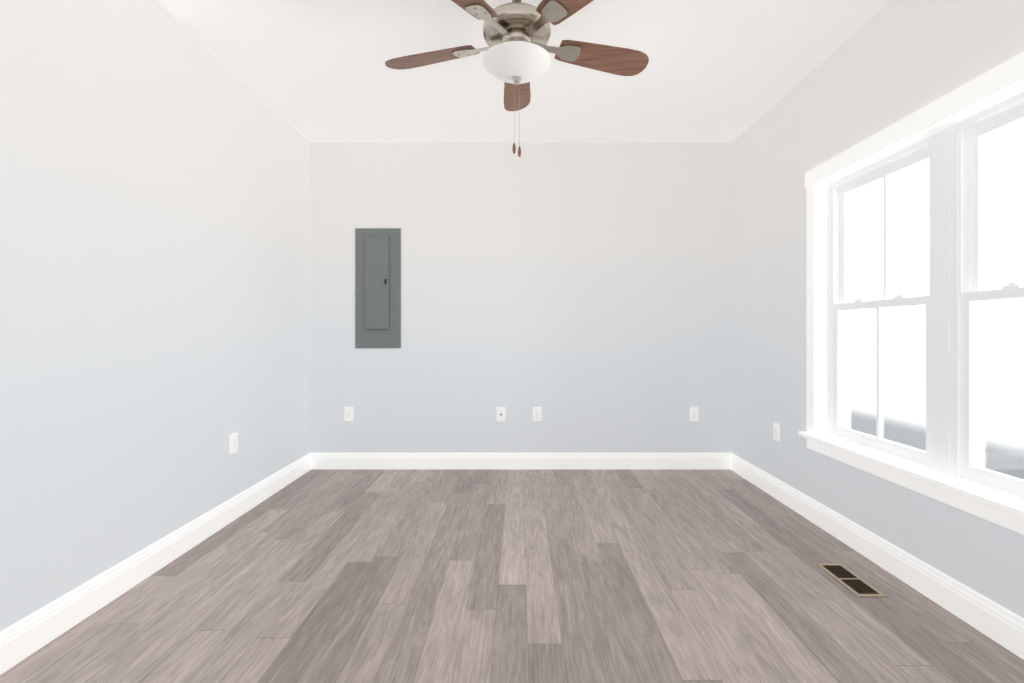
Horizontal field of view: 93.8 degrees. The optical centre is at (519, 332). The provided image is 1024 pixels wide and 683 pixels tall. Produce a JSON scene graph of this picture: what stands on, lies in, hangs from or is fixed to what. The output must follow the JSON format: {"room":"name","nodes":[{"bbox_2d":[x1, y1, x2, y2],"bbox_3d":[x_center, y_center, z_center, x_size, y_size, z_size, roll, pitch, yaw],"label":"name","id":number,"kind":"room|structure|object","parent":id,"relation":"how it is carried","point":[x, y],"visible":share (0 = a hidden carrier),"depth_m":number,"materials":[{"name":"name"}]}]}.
{"room":"empty room","nodes":[
{"label":"empty room","id":0,"kind":"room"},
{"bbox_2d":[0,0,309,631],"bbox_3d":[-1.836,-0.220,1.665,0.160,2.740,5.050,0,0,0],"label":"wall","id":1,"kind":"structure","parent":0,"point":[154,256],"depth_m":2.17,"materials":[{"name":"paint"}]},
{"bbox_2d":[0,453,310,674],"bbox_3d":[-1.748,1.083,1.665,0.016,0.135,4.730,0,0,0],"label":"baseboard","id":2,"kind":"structure","parent":1,"relation":"attached to","point":[25,637],"depth_m":2.11,"materials":[{"name":"white paint"}]},
{"bbox_2d":[230,433,237,453],"bbox_3d":[-1.751,0.684,2.945,0.010,0.117,0.072,0,0,0],"label":"electrical outlet","id":3,"kind":"object","parent":1,"relation":"attached to","point":[233,443],"visible":1,"depth_m":2.94,"materials":[{"name":"white plastic"}]},
{"bbox_2d":[0,469,1023,682],"bbox_3d":[0.015,1.210,1.665,3.862,0.120,5.050,0,0,0],"label":"floor","id":4,"kind":"structure","parent":0,"point":[515,576],"depth_m":2.07,"materials":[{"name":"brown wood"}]},
{"bbox_2d":[816,563,886,596],"bbox_3d":[1.533,1.147,2.227,0.128,0.005,0.296,0,0,0],"label":"floor vent","id":5,"kind":"object","parent":4,"relation":"in","point":[850,580],"visible":1,"depth_m":2.22,"materials":[{"name":"brown metal"}]},
{"bbox_2d":[310,143,731,452],"bbox_3d":[0.015,-0.220,4.110,3.862,2.740,0.160,0,0,0],"label":"wall","id":6,"kind":"structure","parent":0,"point":[580,294],"depth_m":4.03,"materials":[{"name":"paint"}]},
{"bbox_2d":[344,407,352,420],"bbox_3d":[-1.430,0.690,4.025,0.072,0.117,0.010,0,0,0],"label":"electrical outlet","id":7,"kind":"object","parent":6,"relation":"attached to","point":[348,413],"visible":1,"depth_m":4.02,"materials":[{"name":"white plastic"}]},
{"bbox_2d":[355,228,400,347],"bbox_3d":[-1.183,-0.367,4.012,0.381,1.005,0.036,0,0,0],"label":"breaker panel","id":8,"kind":"object","parent":6,"relation":"attached to","point":[377,287],"visible":1,"depth_m":4.02,"materials":[{"name":"grey paint"}]},
{"bbox_2d":[497,407,504,420],"bbox_3d":[-0.151,0.690,4.021,0.072,0.117,0.018,0,0,0],"label":"electrical outlet","id":9,"kind":"object","parent":6,"relation":"attached to","point":[500,413],"visible":1,"depth_m":4.02,"materials":[{"name":"white plastic"}]},
{"bbox_2d":[311,453,730,468],"bbox_3d":[0.015,1.083,4.022,3.542,0.135,0.016,0,0,0],"label":"baseboard","id":10,"kind":"structure","parent":6,"relation":"attached to","point":[520,460],"depth_m":4.01,"materials":[{"name":"white paint"}]},
{"bbox_2d":[533,407,540,420],"bbox_3d":[0.151,0.690,4.025,0.072,0.117,0.010,0,0,0],"label":"electrical outlet","id":11,"kind":"object","parent":6,"relation":"attached to","point":[536,413],"visible":1,"depth_m":4.02,"materials":[{"name":"white plastic"}]},
{"bbox_2d":[690,407,697,420],"bbox_3d":[1.470,0.690,4.025,0.072,0.117,0.010,0,0,0],"label":"electrical outlet","id":12,"kind":"object","parent":6,"relation":"attached to","point":[693,413],"visible":1,"depth_m":4.02,"materials":[{"name":"white plastic"}]},
{"bbox_2d":[153,0,891,142],"bbox_3d":[0.015,-1.650,1.665,3.862,0.120,5.050,0,0,0],"label":"ceiling","id":13,"kind":"structure","parent":0,"point":[713,71],"depth_m":2.88,"materials":[{"name":"white paint"}]},
{"bbox_2d":[385,0,648,156],"bbox_3d":[-0.010,-1.181,2.195,1.272,0.817,1.218,0,0,0],"label":"ceiling fan","id":14,"kind":"object","parent":13,"relation":"hanging from","point":[516,56],"visible":1,"depth_m":2.12,"materials":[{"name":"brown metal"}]},
{"bbox_2d":[732,0,1023,618],"bbox_3d":[1.866,-0.220,1.665,0.160,2.740,5.050,0,0,0],"label":"wall","id":15,"kind":"structure","parent":0,"point":[892,62],"depth_m":2.71,"materials":[{"name":"paint"}]},
{"bbox_2d":[773,423,779,441],"bbox_3d":[1.781,0.693,3.320,0.010,0.117,0.072,0,0,0],"label":"electrical outlet","id":16,"kind":"object","parent":15,"relation":"attached to","point":[776,432],"visible":1,"depth_m":3.31,"materials":[{"name":"white plastic"}]},
{"bbox_2d":[730,453,1023,659],"bbox_3d":[1.778,1.083,1.665,0.016,0.135,4.730,0,0,0],"label":"baseboard","id":17,"kind":"structure","parent":15,"relation":"attached to","point":[998,624],"depth_m":2.20,"materials":[{"name":"white paint"}]},
{"bbox_2d":[798,52,1023,534],"bbox_3d":[1.843,-0.135,2.080,0.225,1.693,1.792,0,0,0],"label":"window","id":18,"kind":"structure","parent":15,"relation":"in","point":[914,299],"depth_m":2.14,"materials":[{"name":"white paint"}]}
]}

